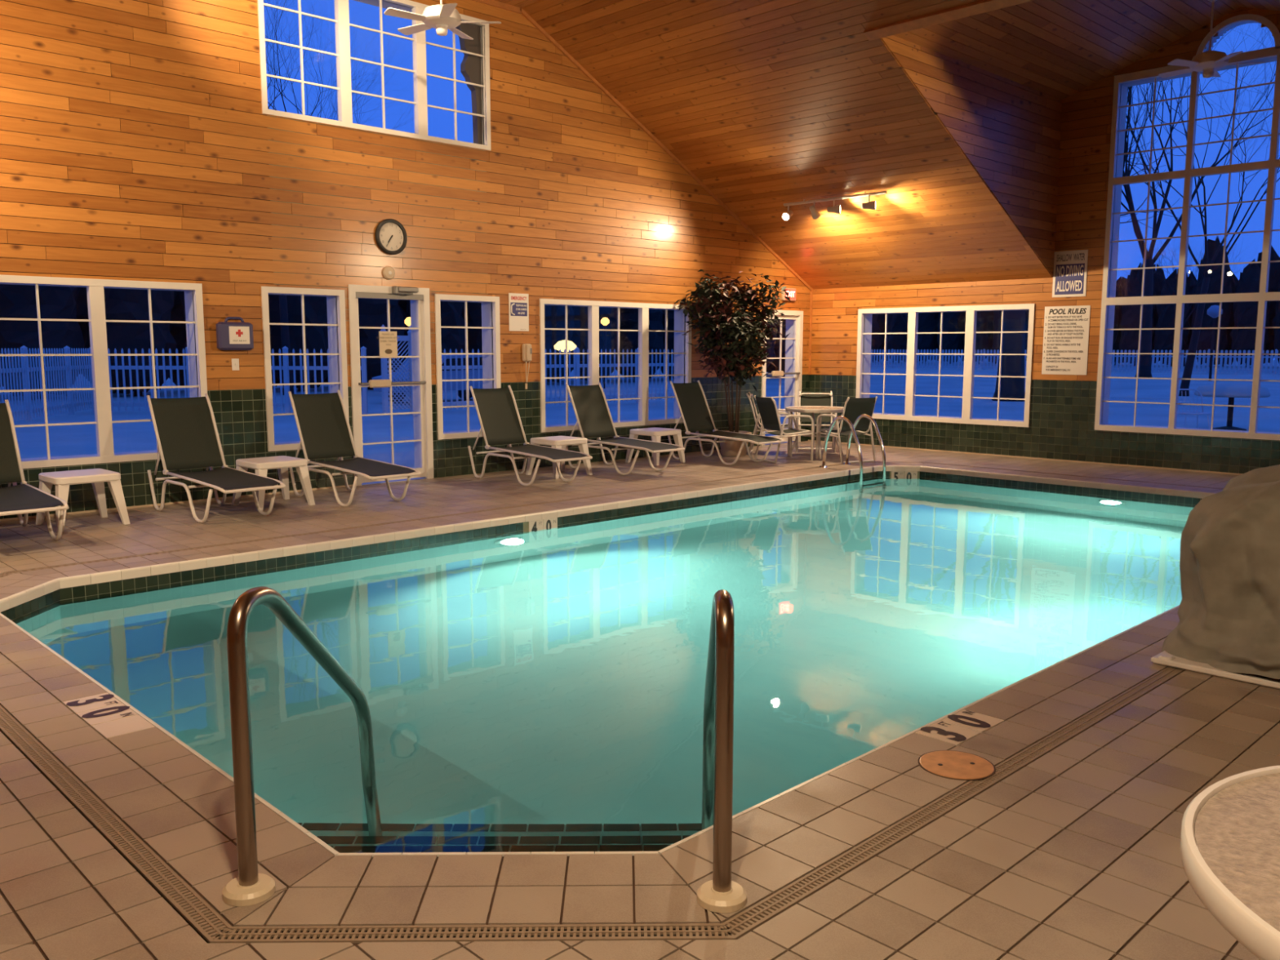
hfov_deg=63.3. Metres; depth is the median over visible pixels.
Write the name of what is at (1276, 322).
evergreen tree
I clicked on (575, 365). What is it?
picket fence
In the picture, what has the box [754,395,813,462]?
patio chair
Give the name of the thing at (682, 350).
window
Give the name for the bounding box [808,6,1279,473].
wall
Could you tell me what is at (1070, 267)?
sign
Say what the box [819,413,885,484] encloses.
pool ladder
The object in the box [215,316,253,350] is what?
kit
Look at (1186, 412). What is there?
patio chair
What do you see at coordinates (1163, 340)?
evergreen tree
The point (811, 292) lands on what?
trim
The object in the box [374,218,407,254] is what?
wall clock
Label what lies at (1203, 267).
bare tree
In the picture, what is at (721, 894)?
pool handrail
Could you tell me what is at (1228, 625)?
equipment cover
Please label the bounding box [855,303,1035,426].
window
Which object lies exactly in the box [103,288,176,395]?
evergreen tree
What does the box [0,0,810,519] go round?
wall
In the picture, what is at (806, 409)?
patio table
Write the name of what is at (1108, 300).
window
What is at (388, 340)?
paper notice
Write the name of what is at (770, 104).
ceiling
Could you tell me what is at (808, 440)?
baseboard
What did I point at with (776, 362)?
evergreen tree
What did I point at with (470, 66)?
evergreen tree
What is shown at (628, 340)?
evergreen tree
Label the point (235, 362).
light switch
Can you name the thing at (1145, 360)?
bare tree
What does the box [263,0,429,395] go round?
bare tree
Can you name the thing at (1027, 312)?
evergreen tree
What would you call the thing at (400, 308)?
evergreen tree
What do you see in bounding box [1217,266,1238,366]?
evergreen tree
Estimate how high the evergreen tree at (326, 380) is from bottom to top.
6.372 m
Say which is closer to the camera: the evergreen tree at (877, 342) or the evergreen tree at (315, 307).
the evergreen tree at (315, 307)
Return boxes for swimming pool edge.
[0,465,1215,857]
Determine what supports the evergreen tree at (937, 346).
on the snow ground
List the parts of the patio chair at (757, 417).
seat rail, seat rail, arm leg frame, arm leg frame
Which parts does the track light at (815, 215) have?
bulb, rail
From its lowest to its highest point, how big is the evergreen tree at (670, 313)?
5.414 m
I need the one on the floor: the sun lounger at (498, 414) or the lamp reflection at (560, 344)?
the sun lounger at (498, 414)
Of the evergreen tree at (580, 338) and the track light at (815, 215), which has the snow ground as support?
the evergreen tree at (580, 338)
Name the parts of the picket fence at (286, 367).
post, post, rail, rail, post, post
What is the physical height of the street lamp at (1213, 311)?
3.865 m
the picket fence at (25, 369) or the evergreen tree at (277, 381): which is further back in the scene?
the evergreen tree at (277, 381)
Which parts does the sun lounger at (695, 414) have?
rail, leg frame, rail, seat rail, leg frame, seat rail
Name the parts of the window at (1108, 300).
post, post, rail, rail, rail, rail, arch casing, post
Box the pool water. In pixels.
[14,478,1194,853]
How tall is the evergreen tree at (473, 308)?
5.737 m
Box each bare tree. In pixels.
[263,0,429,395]
[900,313,907,349]
[991,123,1182,401]
[1117,236,1262,364]
[1120,22,1279,377]
[1123,25,1279,395]
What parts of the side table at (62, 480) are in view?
leg, leg, leg, leg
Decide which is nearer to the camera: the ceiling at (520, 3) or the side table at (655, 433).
the ceiling at (520, 3)
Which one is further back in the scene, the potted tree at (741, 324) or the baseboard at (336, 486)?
the potted tree at (741, 324)
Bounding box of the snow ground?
[0,357,1279,467]
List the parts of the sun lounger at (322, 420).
rail, leg frame, seat rail, rail, leg frame, seat rail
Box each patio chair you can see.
[746,391,790,453]
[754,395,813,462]
[795,391,836,452]
[815,395,877,463]
[1177,388,1210,429]
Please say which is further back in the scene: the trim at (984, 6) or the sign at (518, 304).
the sign at (518, 304)
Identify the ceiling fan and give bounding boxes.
[383,0,501,39]
[1158,0,1264,78]
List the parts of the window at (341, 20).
casing, casing, casing, casing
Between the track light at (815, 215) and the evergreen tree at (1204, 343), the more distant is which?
the evergreen tree at (1204, 343)
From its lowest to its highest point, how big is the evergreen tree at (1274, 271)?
11.363 m
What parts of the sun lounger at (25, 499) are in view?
rail, leg frame, seat rail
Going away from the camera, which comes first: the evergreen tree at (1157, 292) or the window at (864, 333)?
the window at (864, 333)
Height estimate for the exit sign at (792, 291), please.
0.190 m
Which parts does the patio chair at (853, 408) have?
arm leg frame, seat rail, arm leg frame, seat rail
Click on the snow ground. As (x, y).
(72, 439)
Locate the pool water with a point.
(542, 690)
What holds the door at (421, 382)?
in the wall at (137, 143)
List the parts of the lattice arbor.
post, rail, post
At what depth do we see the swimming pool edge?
8.36 m
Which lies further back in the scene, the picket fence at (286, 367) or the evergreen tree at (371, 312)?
the evergreen tree at (371, 312)
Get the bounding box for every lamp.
[404,316,410,330]
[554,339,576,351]
[600,317,608,388]
[1206,305,1222,381]
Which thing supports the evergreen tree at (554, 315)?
on the snow ground
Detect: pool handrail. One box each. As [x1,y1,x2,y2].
[222,586,376,906]
[697,589,746,913]
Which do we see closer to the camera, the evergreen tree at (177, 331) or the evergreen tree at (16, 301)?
the evergreen tree at (16, 301)
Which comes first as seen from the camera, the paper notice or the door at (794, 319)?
the paper notice
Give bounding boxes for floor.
[0,440,1279,959]
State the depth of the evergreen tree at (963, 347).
117.11 m
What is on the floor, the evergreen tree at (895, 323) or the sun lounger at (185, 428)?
the sun lounger at (185, 428)
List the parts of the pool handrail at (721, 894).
rail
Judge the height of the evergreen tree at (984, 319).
11.114 m
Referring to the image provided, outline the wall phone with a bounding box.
[522,343,532,389]
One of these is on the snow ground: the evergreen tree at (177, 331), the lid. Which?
the evergreen tree at (177, 331)
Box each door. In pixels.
[347,284,433,485]
[760,310,803,445]
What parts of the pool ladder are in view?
rail, rail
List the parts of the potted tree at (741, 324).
stem, stem, stem, pot, stem, stem, stem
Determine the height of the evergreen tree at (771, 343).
6.029 m
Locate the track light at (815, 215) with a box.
[782,191,887,221]
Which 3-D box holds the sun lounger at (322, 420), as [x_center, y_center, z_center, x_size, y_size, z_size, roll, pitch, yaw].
[-2.798,-0.323,10.115,0.600,1.051,1.598,-7,10,-44]
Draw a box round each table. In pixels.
[35,468,129,532]
[231,455,315,511]
[525,435,592,479]
[625,427,685,466]
[785,405,844,458]
[1179,764,1279,959]
[1194,382,1270,431]
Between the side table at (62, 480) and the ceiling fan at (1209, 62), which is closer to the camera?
the side table at (62, 480)
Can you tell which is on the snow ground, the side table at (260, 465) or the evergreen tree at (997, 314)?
the evergreen tree at (997, 314)
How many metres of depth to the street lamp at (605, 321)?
41.64 m
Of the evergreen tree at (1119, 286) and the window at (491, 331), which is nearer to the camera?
the window at (491, 331)
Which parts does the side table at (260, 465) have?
leg, leg, leg, leg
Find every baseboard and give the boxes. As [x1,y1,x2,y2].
[0,484,352,521]
[808,440,1243,475]
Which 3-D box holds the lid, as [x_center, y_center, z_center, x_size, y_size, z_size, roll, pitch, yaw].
[1.136,1.022,3.727,0.268,0.005,0.268,-7,10,-44]
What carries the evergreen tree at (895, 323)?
on the snow ground
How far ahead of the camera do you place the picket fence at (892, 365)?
74.46 m
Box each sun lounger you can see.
[0,399,69,540]
[146,393,285,523]
[288,390,421,506]
[467,385,592,486]
[565,382,684,475]
[667,380,785,465]
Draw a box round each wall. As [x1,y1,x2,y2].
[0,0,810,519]
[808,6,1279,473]
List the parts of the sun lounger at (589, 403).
rail, leg frame, rail, seat rail, leg frame, seat rail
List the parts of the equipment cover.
plate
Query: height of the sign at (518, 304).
0.450 m
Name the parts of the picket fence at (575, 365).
rail, rail, post, post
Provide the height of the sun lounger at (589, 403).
1.051 m
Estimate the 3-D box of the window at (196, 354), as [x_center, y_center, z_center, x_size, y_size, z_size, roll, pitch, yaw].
[-5.285,-0.948,9.140,2.800,1.650,0.282,-7,10,-44]
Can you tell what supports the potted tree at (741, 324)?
on the floor
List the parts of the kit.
handle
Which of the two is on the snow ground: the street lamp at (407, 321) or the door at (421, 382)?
the street lamp at (407, 321)
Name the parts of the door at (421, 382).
casing, casing, header plate, casing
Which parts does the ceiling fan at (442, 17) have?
blade, blade, blade, blade, blade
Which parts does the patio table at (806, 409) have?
leg, leg, glass, leg, leg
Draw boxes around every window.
[0,275,207,468]
[257,0,490,151]
[260,286,349,451]
[434,293,501,439]
[538,298,691,432]
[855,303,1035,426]
[1093,13,1279,440]
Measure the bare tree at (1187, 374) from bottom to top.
16.804 m
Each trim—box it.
[472,0,521,13]
[520,7,813,291]
[808,290,813,374]
[863,0,1034,40]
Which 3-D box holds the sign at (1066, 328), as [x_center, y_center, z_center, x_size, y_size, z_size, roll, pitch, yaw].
[5.617,-1.842,13.701,0.006,0.896,0.604,-7,10,-44]
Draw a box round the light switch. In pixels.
[231,358,239,370]
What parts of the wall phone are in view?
cord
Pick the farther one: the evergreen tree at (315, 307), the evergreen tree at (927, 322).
the evergreen tree at (927, 322)
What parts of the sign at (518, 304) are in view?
blue panel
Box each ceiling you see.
[495,0,540,7]
[521,0,1279,288]
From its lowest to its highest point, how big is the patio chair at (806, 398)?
0.867 m
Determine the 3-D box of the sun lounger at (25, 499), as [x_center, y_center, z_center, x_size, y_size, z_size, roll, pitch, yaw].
[-4.955,-0.060,8.011,0.600,1.051,1.598,-7,10,-44]
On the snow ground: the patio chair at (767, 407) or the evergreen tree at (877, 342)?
the evergreen tree at (877, 342)
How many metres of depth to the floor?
3.23 m
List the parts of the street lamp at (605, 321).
globe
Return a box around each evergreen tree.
[0,284,84,399]
[75,287,113,392]
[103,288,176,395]
[168,290,186,386]
[178,290,186,348]
[268,294,328,391]
[271,371,279,388]
[323,375,328,382]
[358,297,404,389]
[396,301,405,371]
[398,299,465,361]
[455,22,482,144]
[462,302,482,352]
[544,305,573,384]
[570,306,621,380]
[615,307,663,382]
[658,309,674,379]
[766,319,777,368]
[767,319,786,377]
[871,313,887,362]
[886,312,908,363]
[916,311,938,363]
[934,314,942,360]
[937,311,965,364]
[959,312,965,361]
[964,311,993,364]
[988,324,996,364]
[991,310,1001,359]
[1024,310,1029,359]
[1111,276,1127,364]
[1111,289,1119,355]
[1119,262,1155,365]
[1151,263,1164,365]
[1153,268,1192,366]
[1183,271,1197,365]
[1191,235,1233,366]
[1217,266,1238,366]
[1229,258,1271,367]
[1257,244,1279,363]
[1271,276,1279,363]
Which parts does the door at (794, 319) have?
casing, casing, casing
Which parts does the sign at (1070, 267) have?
blue panel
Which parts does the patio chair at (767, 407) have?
seat rail, arm leg frame, seat rail, arm leg frame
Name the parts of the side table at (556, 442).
leg, leg, leg, leg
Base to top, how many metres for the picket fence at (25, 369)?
1.650 m
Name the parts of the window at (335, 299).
casing, casing, casing, casing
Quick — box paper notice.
[376,331,399,358]
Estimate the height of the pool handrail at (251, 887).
1.625 m
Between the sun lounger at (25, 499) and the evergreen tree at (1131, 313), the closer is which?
the sun lounger at (25, 499)
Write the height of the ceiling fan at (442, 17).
0.898 m
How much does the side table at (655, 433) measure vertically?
0.436 m
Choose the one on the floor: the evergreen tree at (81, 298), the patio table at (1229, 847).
the patio table at (1229, 847)
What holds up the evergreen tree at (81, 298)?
on the snow ground
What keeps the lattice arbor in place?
on the snow ground
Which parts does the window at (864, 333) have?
casing, casing, casing, casing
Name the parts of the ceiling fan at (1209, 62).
blade, blade, blade, blade, blade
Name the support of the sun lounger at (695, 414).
on the floor
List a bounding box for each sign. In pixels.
[508,293,528,331]
[781,288,795,301]
[1041,305,1090,374]
[1052,249,1088,297]
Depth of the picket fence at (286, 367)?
25.29 m
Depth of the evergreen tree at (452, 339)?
41.69 m
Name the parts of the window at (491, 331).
casing, casing, casing, casing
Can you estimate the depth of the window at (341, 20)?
11.06 m
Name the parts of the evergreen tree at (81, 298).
crown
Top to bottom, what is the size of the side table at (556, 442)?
0.436 m
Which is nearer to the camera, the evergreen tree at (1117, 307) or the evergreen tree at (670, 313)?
the evergreen tree at (670, 313)
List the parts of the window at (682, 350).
casing, casing, casing, casing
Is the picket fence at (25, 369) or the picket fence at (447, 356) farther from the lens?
the picket fence at (447, 356)
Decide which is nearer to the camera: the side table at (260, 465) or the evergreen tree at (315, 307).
the side table at (260, 465)
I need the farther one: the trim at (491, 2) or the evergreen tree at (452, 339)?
the evergreen tree at (452, 339)
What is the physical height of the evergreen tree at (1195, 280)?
9.170 m
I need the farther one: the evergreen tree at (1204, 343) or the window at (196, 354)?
the evergreen tree at (1204, 343)
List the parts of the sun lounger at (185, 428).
rail, leg frame, seat rail, rail, leg frame, seat rail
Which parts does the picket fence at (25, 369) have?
post, rail, rail, post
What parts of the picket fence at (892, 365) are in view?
post, post, post, rail, rail, post, post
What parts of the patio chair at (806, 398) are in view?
arm leg frame, seat rail, seat rail, arm leg frame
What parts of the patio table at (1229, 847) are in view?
glass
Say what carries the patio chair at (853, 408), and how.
on the floor
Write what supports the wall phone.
attached to the wall at (137, 143)
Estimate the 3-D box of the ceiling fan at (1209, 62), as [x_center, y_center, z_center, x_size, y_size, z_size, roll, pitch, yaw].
[6.320,-4.920,11.530,1.051,0.890,1.037,-7,10,-44]
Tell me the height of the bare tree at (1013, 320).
10.144 m
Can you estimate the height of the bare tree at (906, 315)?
12.016 m
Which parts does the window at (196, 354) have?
casing, casing, casing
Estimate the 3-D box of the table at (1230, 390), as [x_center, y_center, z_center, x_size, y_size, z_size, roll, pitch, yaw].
[11.777,-1.464,20.688,1.320,0.950,1.320,-7,10,-44]
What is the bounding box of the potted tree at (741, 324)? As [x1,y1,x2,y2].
[673,269,791,456]
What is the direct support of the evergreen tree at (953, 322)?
on the snow ground
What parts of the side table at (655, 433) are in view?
leg, leg, leg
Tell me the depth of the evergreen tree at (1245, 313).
92.94 m
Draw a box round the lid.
[917,750,995,780]
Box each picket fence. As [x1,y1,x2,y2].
[0,345,92,421]
[88,346,368,414]
[372,354,482,402]
[441,346,674,409]
[871,348,1279,373]
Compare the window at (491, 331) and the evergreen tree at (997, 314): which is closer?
the window at (491, 331)
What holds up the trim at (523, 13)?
attached to the wall at (137, 143)
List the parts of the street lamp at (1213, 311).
globe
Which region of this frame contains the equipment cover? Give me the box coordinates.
[1151,464,1279,688]
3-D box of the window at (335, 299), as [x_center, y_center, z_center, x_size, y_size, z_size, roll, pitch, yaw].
[-3.533,-1.158,10.826,0.900,1.650,0.282,-7,10,-44]
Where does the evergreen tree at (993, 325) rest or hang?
on the snow ground
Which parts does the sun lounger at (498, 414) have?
rail, leg frame, rail, seat rail, leg frame, seat rail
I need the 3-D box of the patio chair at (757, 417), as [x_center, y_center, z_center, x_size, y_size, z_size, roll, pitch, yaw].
[1.829,-0.811,14.780,0.625,0.867,0.568,1,7,10]
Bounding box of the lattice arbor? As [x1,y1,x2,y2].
[379,324,413,415]
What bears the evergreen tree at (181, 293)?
on the snow ground

